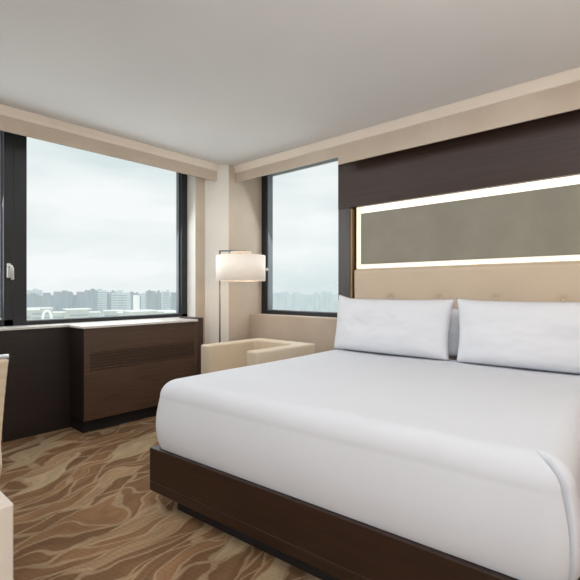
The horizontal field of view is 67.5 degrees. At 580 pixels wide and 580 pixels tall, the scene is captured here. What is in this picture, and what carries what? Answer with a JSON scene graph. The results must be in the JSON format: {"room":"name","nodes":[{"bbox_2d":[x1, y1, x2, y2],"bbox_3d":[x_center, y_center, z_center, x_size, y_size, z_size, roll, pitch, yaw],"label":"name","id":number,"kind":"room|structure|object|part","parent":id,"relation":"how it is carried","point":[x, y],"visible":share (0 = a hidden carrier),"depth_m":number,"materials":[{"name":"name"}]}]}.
{"room":"hotel room","nodes":[
{"label":"hotel room","id":0,"kind":"room"},
{"bbox_2d":[0,416,320,579],"bbox_3d":[-0.459,1.260,1.141,6.400,0.120,6.700,0,0,42],"label":"floor","id":1,"kind":"structure","parent":0,"point":[85,507],"depth_m":2.25,"materials":[{"name":"carpet"}]},
{"bbox_2d":[0,354,8,476],"bbox_3d":[-1.620,0.740,1.917,0.630,0.919,0.602,0,0,42],"label":"desk chair","id":2,"kind":"object","parent":1,"relation":"on","point":[4,358],"visible":1,"depth_m":1.91,"materials":[{"name":"beige leather"}]},
{"bbox_3d":[-1.464,0.524,2.105,0.606,0.462,0.012,0,0,42],"label":"rail","id":3,"kind":"part","parent":2,"relation":"part of","materials":[{"name":"beige metal"}]},
{"bbox_2d":[0,491,13,579],"bbox_3d":[-1.362,0.975,1.374,0.389,0.450,0.759,0,0,42],"label":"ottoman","id":4,"kind":"object","parent":1,"relation":"on","point":[6,506],"visible":1,"depth_m":1.51,"materials":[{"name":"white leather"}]},
{"bbox_2d":[68,316,202,432],"bbox_3d":[-1.415,0.743,4.131,0.342,0.915,1.237,0,0,42],"label":"base cabinet","id":5,"kind":"object","parent":1,"relation":"on","point":[119,371],"visible":0.91,"depth_m":3.86,"materials":[{"name":"brown wood"}]},
{"bbox_3d":[-1.041,0.743,4.573,0.315,0.915,0.080,0,0,42],"label":"panel","id":6,"kind":"part","parent":5,"relation":"part of","materials":[{"name":"brown wood"}]},
{"bbox_2d":[216,250,268,342],"bbox_3d":[-0.516,0.397,4.434,0.504,1.607,0.542,0,0,42],"label":"floor lamp","id":7,"kind":"object","parent":1,"relation":"on","point":[240,265],"visible":0.86,"depth_m":4.24,"materials":[{"name":"fabric"}]},
{"bbox_3d":[-0.582,-0.353,4.432,0.266,0.107,0.014,0,0,-11],"label":"arm","id":8,"kind":"part","parent":7,"relation":"part of","materials":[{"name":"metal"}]},
{"bbox_3d":[-0.504,-0.222,4.448,0.504,0.260,0.504,0,0,42],"label":"lamp shade","id":9,"kind":"part","parent":7,"relation":"part of","materials":[{"name":"white fabric"}]},
{"bbox_2d":[201,338,314,373],"bbox_3d":[-0.279,0.840,3.862,0.720,0.720,0.730,0,0,42],"label":"tub chair","id":10,"kind":"object","parent":1,"relation":"on","point":[220,356],"visible":0.2,"depth_m":3.81,"materials":[{"name":"beige fabric"}]},
{"bbox_2d":[150,445,579,579],"bbox_3d":[0.614,0.900,2.604,2.005,0.600,1.985,0,0,38],"label":"bed","id":11,"kind":"object","parent":1,"relation":"on","point":[325,544],"visible":0.28,"depth_m":1.81,"materials":[{"name":"brown wood"}]},
{"bbox_3d":[0.614,1.094,2.604,2.005,0.048,1.985,0,0,38],"label":"rail","id":12,"kind":"part","parent":11,"relation":"part of","materials":[{"name":"brown wood"}]},
{"bbox_2d":[156,349,579,579],"bbox_3d":[0.617,0.688,2.606,2.022,0.380,2.000,0,0,38],"label":"mattress","id":13,"kind":"object","parent":11,"relation":"on","point":[479,464],"visible":0.98,"depth_m":1.71,"materials":[{"name":"white fabric"}]},
{"bbox_2d":[334,295,454,360],"bbox_3d":[0.810,0.280,3.555,1.052,0.484,0.264,0,0,39],"label":"pillow","id":14,"kind":"object","parent":13,"relation":"on","point":[411,328],"visible":1,"depth_m":3.41,"materials":[{"name":"white fabric"}]},
{"bbox_2d":[448,309,459,356],"bbox_3d":[1.303,0.328,3.355,0.560,0.380,0.092,0,0,39],"label":"pillow","id":15,"kind":"object","parent":13,"relation":"on","point":[454,329],"visible":0.12,"depth_m":3.35,"materials":[{"name":"white fabric"}]},
{"bbox_2d":[456,298,579,373],"bbox_3d":[1.624,0.291,2.862,1.054,0.462,0.270,0,0,36],"label":"pillow","id":16,"kind":"object","parent":13,"relation":"on","point":[543,336],"visible":1,"depth_m":2.83,"materials":[{"name":"white fabric"}]},
{"bbox_2d":[187,175,204,343],"bbox_3d":[-2.953,-0.110,2.910,0.320,2.620,5.640,0,0,42],"label":"wall","id":17,"kind":"structure","parent":0,"point":[195,185],"depth_m":4.87,"materials":[{"name":"white paint"}]},
{"bbox_2d":[0,327,71,442],"bbox_3d":[-3.283,0.760,2.274,0.030,0.880,4.250,0,0,42],"label":"wall panel","id":18,"kind":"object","parent":17,"relation":"attached to","point":[37,398],"depth_m":3.59,"materials":[{"name":"brown wood"}]},
{"bbox_2d":[0,317,178,330],"bbox_3d":[-2.217,0.310,3.574,0.200,0.020,3.409,0,0,42],"label":"windowsill","id":19,"kind":"structure","parent":17,"relation":"attached to","point":[24,327],"depth_m":3.70,"materials":[{"name":"stone"}]},
{"bbox_2d":[0,130,186,326],"bbox_3d":[-2.297,-0.555,3.645,0.156,1.710,3.409,0,0,42],"label":"window","id":20,"kind":"structure","parent":17,"relation":"in","point":[13,147],"depth_m":3.66,"materials":[{"name":"metal"}]},
{"bbox_3d":[-2.858,-0.547,3.039,0.072,1.685,1.598,0,0,42],"label":"casement frame","id":21,"kind":"part","parent":20,"relation":"part of","materials":[{"name":"metal"}]},
{"bbox_3d":[-2.321,-0.160,3.583,0.010,0.120,0.028,0,0,42],"label":"handle","id":22,"kind":"part","parent":20,"relation":"part of","materials":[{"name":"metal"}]},
{"bbox_3d":[-2.294,-0.147,3.569,0.051,0.124,0.039,0,0,42],"label":"lever","id":23,"kind":"part","parent":20,"relation":"part of","materials":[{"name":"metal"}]},
{"bbox_2d":[205,165,261,343],"bbox_3d":[-0.722,-0.110,5.276,0.520,2.620,0.860,0,0,42],"label":"wall","id":24,"kind":"structure","parent":0,"point":[233,210],"depth_m":4.95,"materials":[{"name":"white paint"}]},
{"bbox_2d":[0,104,218,180],"bbox_3d":[-2.731,-1.325,2.776,0.015,0.189,5.733,0,0,42],"label":"trim","id":25,"kind":"structure","parent":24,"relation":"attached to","point":[7,124],"depth_m":3.90,"materials":[{"name":"beige paint"}]},
{"bbox_2d":[235,146,337,182],"bbox_3d":[-0.085,-1.328,4.521,1.435,0.182,0.015,0,0,42],"label":"trim","id":26,"kind":"structure","parent":24,"relation":"attached to","point":[330,153],"depth_m":4.44,"materials":[{"name":"beige wood"}]},
{"bbox_2d":[233,67,579,172],"bbox_3d":[1.485,-1.380,3.096,5.685,0.076,0.036,0,0,42],"label":"trim","id":27,"kind":"structure","parent":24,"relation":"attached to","point":[572,75],"depth_m":3.42,"materials":[{"name":"paint"}]},
{"bbox_2d":[0,0,579,165],"bbox_3d":[-0.459,-1.480,1.141,6.400,0.120,6.700,0,0,42],"label":"ceiling","id":28,"kind":"structure","parent":0,"point":[221,82],"depth_m":2.69,"materials":[{"name":"paint"}]},
{"bbox_2d":[338,81,579,164],"bbox_3d":[2.041,-1.292,2.638,4.244,0.253,0.015,0,0,42],"label":"wall","id":29,"kind":"structure","parent":28,"relation":"attached to","point":[565,98],"depth_m":3.25,"materials":[{"name":"beige paint"}]},
{"bbox_2d":[250,160,337,352],"bbox_3d":[1.842,-0.110,3.345,5.880,2.620,0.350,0,0,42],"label":"wall","id":30,"kind":"structure","parent":0,"point":[319,332],"depth_m":4.68,"materials":[{"name":"beige paint"}]},
{"bbox_2d":[250,314,336,319],"bbox_3d":[0.143,0.294,4.744,1.478,0.012,0.190,0,0,42],"label":"trim","id":31,"kind":"structure","parent":30,"relation":"attached to","point":[273,315],"depth_m":4.72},
{"bbox_2d":[262,158,337,316],"bbox_3d":[0.238,-0.560,4.853,1.480,1.720,0.100,0,0,42],"label":"window","id":32,"kind":"structure","parent":30,"relation":"in","point":[267,180],"depth_m":5.26,"materials":[{"name":"metal"}]},
{"bbox_2d":[338,109,579,359],"bbox_3d":[1.439,-0.025,3.387,2.578,2.450,0.119,0,0,42],"label":"headboard","id":33,"kind":"object","parent":30,"relation":"attached to","point":[494,214],"visible":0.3,"depth_m":3.40,"materials":[{"name":"brown wood"}]},
{"bbox_3d":[1.456,-1.018,3.406,2.578,0.465,0.069,0,0,42],"label":"panel","id":34,"kind":"part","parent":33,"relation":"part of","materials":[{"name":"brown wood"}]},
{"bbox_3d":[1.444,-0.477,3.393,2.060,0.475,0.030,0,0,42],"label":"grey panel","id":35,"kind":"part","parent":33,"relation":"part of","materials":[{"name":"fabric"}]},
{"bbox_2d":[362,175,579,268],"bbox_3d":[1.460,-0.492,3.412,2.184,0.581,0.020,0,0,42],"label":"diffuser","id":36,"kind":"object","parent":33,"relation":"attached to","point":[567,180],"depth_m":3.39,"materials":[{"name":"white"}]},
{"label":"outside","id":37,"kind":"structure","parent":0,"visible":0},
{"bbox_2d":[300,295,334,311],"bbox_3d":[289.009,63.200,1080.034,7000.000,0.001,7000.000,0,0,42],"label":"ground","id":38,"kind":"structure","parent":37,"point":[310,295],"depth_m":1892.89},
{"bbox_2d":[27,296,30,307],"bbox_3d":[-411.521,34.227,666.833,29.316,57.946,18.300,0,0,-32],"label":"tower block","id":39,"kind":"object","parent":38,"relation":"on","point":[28,297],"visible":0.02,"depth_m":663.90,"materials":[{"name":"grey concrete"}]},
{"bbox_2d":[22,308,39,325],"bbox_3d":[-181.926,38.005,295.549,20.000,50.390,15.200,0,0,-32],"label":"building","id":40,"kind":"structure","parent":38,"relation":"on","point":[29,310],"depth_m":291.92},
{"bbox_2d":[27,293,38,295],"bbox_3d":[-448.642,34.069,748.387,18.300,58.262,22.438,0,0,30],"label":"tower block","id":41,"kind":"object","parent":38,"relation":"on","point":[29,294],"visible":0.12,"depth_m":746.71,"materials":[{"name":"grey concrete"}]},
{"bbox_2d":[27,289,42,295],"bbox_3d":[-549.469,30.152,933.693,18.000,66.096,24.627,0,0,31],"label":"tower block","id":42,"kind":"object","parent":38,"relation":"on","point":[40,292],"visible":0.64,"depth_m":930.44,"materials":[{"name":"grey concrete"}]},
{"bbox_2d":[32,307,52,319],"bbox_3d":[-245.012,40.226,425.517,20.000,45.947,15.200,0,0,-41],"label":"building","id":43,"kind":"structure","parent":38,"relation":"on","point":[36,314],"depth_m":420.20,"materials":[{"name":"white concrete"}]},
{"bbox_2d":[31,293,54,310],"bbox_3d":[-351.974,33.521,619.388,18.300,59.359,22.997,0,0,32],"label":"tower block","id":44,"kind":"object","parent":38,"relation":"on","point":[46,300],"visible":0.39,"depth_m":613.18,"materials":[{"name":"grey concrete"}]},
{"bbox_2d":[40,310,53,324],"bbox_3d":[-146.230,37.398,261.377,7.000,51.604,10.998,0,0,-29],"label":"arched hall","id":45,"kind":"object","parent":38,"relation":"on","point":[44,311],"visible":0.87,"depth_m":256.80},
{"bbox_2d":[53,311,64,323],"bbox_3d":[-249.092,43.318,469.887,20.000,39.764,15.200,0,0,-11],"label":"building","id":46,"kind":"structure","parent":38,"relation":"on","point":[56,314],"depth_m":463.19,"materials":[{"name":"white concrete"}]},
{"bbox_2d":[54,290,71,310],"bbox_3d":[-418.897,31.999,800.788,26.960,62.401,18.300,0,0,-39],"label":"tower block","id":47,"kind":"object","parent":38,"relation":"on","point":[64,298],"visible":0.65,"depth_m":793.32,"materials":[{"name":"grey concrete"}]},
{"bbox_2d":[72,293,75,307],"bbox_3d":[-424.951,34.054,842.639,24.429,58.292,18.300,0,0,-27],"label":"tower block","id":48,"kind":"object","parent":38,"relation":"on","point":[73,296],"visible":0.03,"depth_m":837.10,"materials":[{"name":"grey concrete"}]},
{"bbox_2d":[63,308,91,322],"bbox_3d":[-186.472,39.714,380.679,20.000,46.973,15.200,0,0,-38],"label":"building","id":49,"kind":"structure","parent":38,"relation":"on","point":[69,312],"depth_m":375.38,"materials":[{"name":"white concrete"}]},
{"bbox_2d":[76,290,90,310],"bbox_3d":[-349.255,31.831,736.174,22.813,62.738,18.300,0,0,-25],"label":"tower block","id":50,"kind":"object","parent":38,"relation":"on","point":[83,299],"visible":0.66,"depth_m":727.82,"materials":[{"name":"grey concrete"}]},
{"bbox_2d":[90,289,97,310],"bbox_3d":[-374.447,30.354,818.391,18.300,65.692,15.743,0,0,37],"label":"tower block","id":51,"kind":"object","parent":38,"relation":"on","point":[94,293],"visible":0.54,"depth_m":814.12,"materials":[{"name":"grey concrete"}]},
{"bbox_2d":[89,311,99,321],"bbox_3d":[-205.399,42.669,443.445,20.000,41.061,15.200,0,0,-36],"label":"building","id":52,"kind":"structure","parent":38,"relation":"on","point":[91,313],"depth_m":440.58,"materials":[{"name":"white concrete"}]},
{"bbox_2d":[97,289,106,316],"bbox_3d":[-377.968,30.361,861.540,18.300,65.678,20.785,0,0,38],"label":"tower block","id":53,"kind":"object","parent":38,"relation":"on","point":[102,294],"visible":0.57,"depth_m":857.16,"materials":[{"name":"grey concrete"}]},
{"bbox_2d":[107,292,109,309],"bbox_3d":[-434.222,33.839,1024.065,24.457,58.722,18.000,0,0,-23],"label":"tower block","id":54,"kind":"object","parent":38,"relation":"on","point":[108,294],"visible":0.32,"depth_m":1017.90,"materials":[{"name":"grey concrete"}]},
{"bbox_2d":[103,310,121,320],"bbox_3d":[-195.202,42.680,478.276,20.000,41.040,15.200,0,0,-22],"label":"building","id":55,"kind":"structure","parent":38,"relation":"on","point":[106,312],"depth_m":471.18,"materials":[{"name":"white concrete"}]},
{"bbox_2d":[111,290,130,309],"bbox_3d":[-286.979,31.860,738.042,26.023,62.679,18.300,0,0,-4],"label":"tower block","id":56,"kind":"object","parent":38,"relation":"on","point":[120,300],"visible":0.63,"depth_m":729.24,"materials":[{"name":"grey concrete"}]},
{"bbox_2d":[130,292,136,309],"bbox_3d":[-386.151,33.618,1048.213,26.730,59.164,18.000,0,0,-32],"label":"tower block","id":57,"kind":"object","parent":38,"relation":"on","point":[132,293],"visible":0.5,"depth_m":1042.55,"materials":[{"name":"grey concrete"}]},
{"bbox_2d":[133,294,139,309],"bbox_3d":[-206.668,34.466,584.541,8.800,57.468,8.800,0,0,-19],"label":"tower","id":58,"kind":"structure","parent":38,"relation":"on","point":[136,297],"depth_m":580.83,"materials":[{"name":"grey concrete"}]},
{"bbox_2d":[122,309,157,319],"bbox_3d":[-110.244,38.995,319.467,15.200,48.410,20.000,0,0,42],"label":"building","id":59,"kind":"structure","parent":38,"relation":"on","point":[144,311],"depth_m":313.33,"materials":[{"name":"white concrete"}]},
{"bbox_2d":[141,292,145,309],"bbox_3d":[-404.985,34.716,1214.651,18.000,56.969,13.839,0,0,43],"label":"tower block","id":60,"kind":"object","parent":38,"relation":"on","point":[143,295],"visible":0.57,"depth_m":1207.31,"materials":[{"name":"grey concrete"}]},
{"bbox_2d":[146,290,155,309],"bbox_3d":[-364.464,31.677,1138.243,23.754,63.045,18.000,0,0,-18],"label":"tower block","id":61,"kind":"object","parent":38,"relation":"on","point":[149,294],"visible":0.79,"depth_m":1128.64,"materials":[{"name":"grey concrete"}]},
{"bbox_2d":[153,290,160,309],"bbox_3d":[-319.136,32.133,1043.616,15.213,62.134,18.000,0,0,0],"label":"tower block","id":62,"kind":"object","parent":38,"relation":"on","point":[156,295],"visible":0.79,"depth_m":1034.69,"materials":[{"name":"grey concrete"}]},
{"bbox_2d":[161,290,169,309],"bbox_3d":[-262.666,31.246,917.896,15.060,63.907,18.300,0,0,-27],"label":"tower block","id":63,"kind":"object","parent":38,"relation":"on","point":[165,295],"visible":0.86,"depth_m":910.44,"materials":[{"name":"grey concrete"}]},
{"bbox_2d":[157,310,174,313],"bbox_3d":[-122.298,41.392,418.622,20.000,43.616,15.200,0,0,-28],"label":"building","id":64,"kind":"structure","parent":38,"relation":"on","point":[158,311],"depth_m":411.97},
{"bbox_2d":[171,292,175,310],"bbox_3d":[-185.539,32.281,733.420,27.691,61.838,18.300,0,0,-26],"label":"tower block","id":65,"kind":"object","parent":38,"relation":"on","point":[173,294],"visible":0.2,"depth_m":721.27,"materials":[{"name":"grey concrete"}]},
{"bbox_2d":[273,292,274,309],"bbox_3d":[-43.842,33.715,1015.583,17.089,58.971,18.000,0,0,15],"label":"block","id":66,"kind":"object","parent":38,"relation":"on","point":[273,292],"visible":0.25,"depth_m":1011.46,"materials":[{"name":"grey concrete"}]},
{"bbox_2d":[275,291,286,309],"bbox_3d":[-20.625,33.080,970.554,23.745,60.241,18.000,0,0,-13],"label":"block","id":67,"kind":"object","parent":38,"relation":"on","point":[280,298],"visible":0.82,"depth_m":962.32,"materials":[{"name":"grey concrete"}]},
{"bbox_2d":[287,293,296,309],"bbox_3d":[3.291,34.210,859.939,19.909,57.979,18.000,0,0,0],"label":"block","id":68,"kind":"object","parent":38,"relation":"on","point":[291,299],"visible":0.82,"depth_m":850.90,"materials":[{"name":"grey concrete"}]},
{"bbox_2d":[295,292,299,310],"bbox_3d":[22.431,34.289,1331.827,14.792,57.821,18.000,0,0,-10],"label":"block","id":69,"kind":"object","parent":38,"relation":"on","point":[297,293],"visible":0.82,"depth_m":1323.38,"materials":[{"name":"grey concrete"}]},
{"bbox_2d":[300,294,307,309],"bbox_3d":[47.410,38.290,1411.289,24.732,49.820,18.000,0,0,-27],"label":"block","id":70,"kind":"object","parent":38,"relation":"on","point":[303,296],"visible":0.79,"depth_m":1402.56,"materials":[{"name":"white concrete"}]},
{"bbox_2d":[306,294,312,310],"bbox_3d":[55.475,37.585,1227.260,19.379,51.230,18.000,0,0,3],"label":"block","id":71,"kind":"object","parent":38,"relation":"on","point":[309,299],"visible":0.82,"depth_m":1218.27,"materials":[{"name":"white concrete"}]},
{"bbox_2d":[314,291,318,310],"bbox_3d":[79.654,33.612,1318.522,16.434,59.176,18.000,0,0,3],"label":"block","id":72,"kind":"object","parent":38,"relation":"on","point":[316,295],"visible":1,"depth_m":1309.56,"materials":[{"name":"grey concrete"}]},
{"bbox_2d":[320,291,331,311],"bbox_3d":[82.637,32.596,993.894,28.191,61.207,18.000,0,0,5],"label":"block","id":73,"kind":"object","parent":38,"relation":"on","point":[325,297],"visible":0.82,"depth_m":985.14,"materials":[{"name":"grey concrete"}]},
{"bbox_2d":[334,293,337,311],"bbox_3d":[137.511,36.262,1284.685,14.369,53.877,18.000,0,0,-5],"label":"block","id":74,"kind":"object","parent":38,"relation":"on","point":[335,294],"visible":0.79,"depth_m":1275.80,"materials":[{"name":"white concrete"}]}
]}

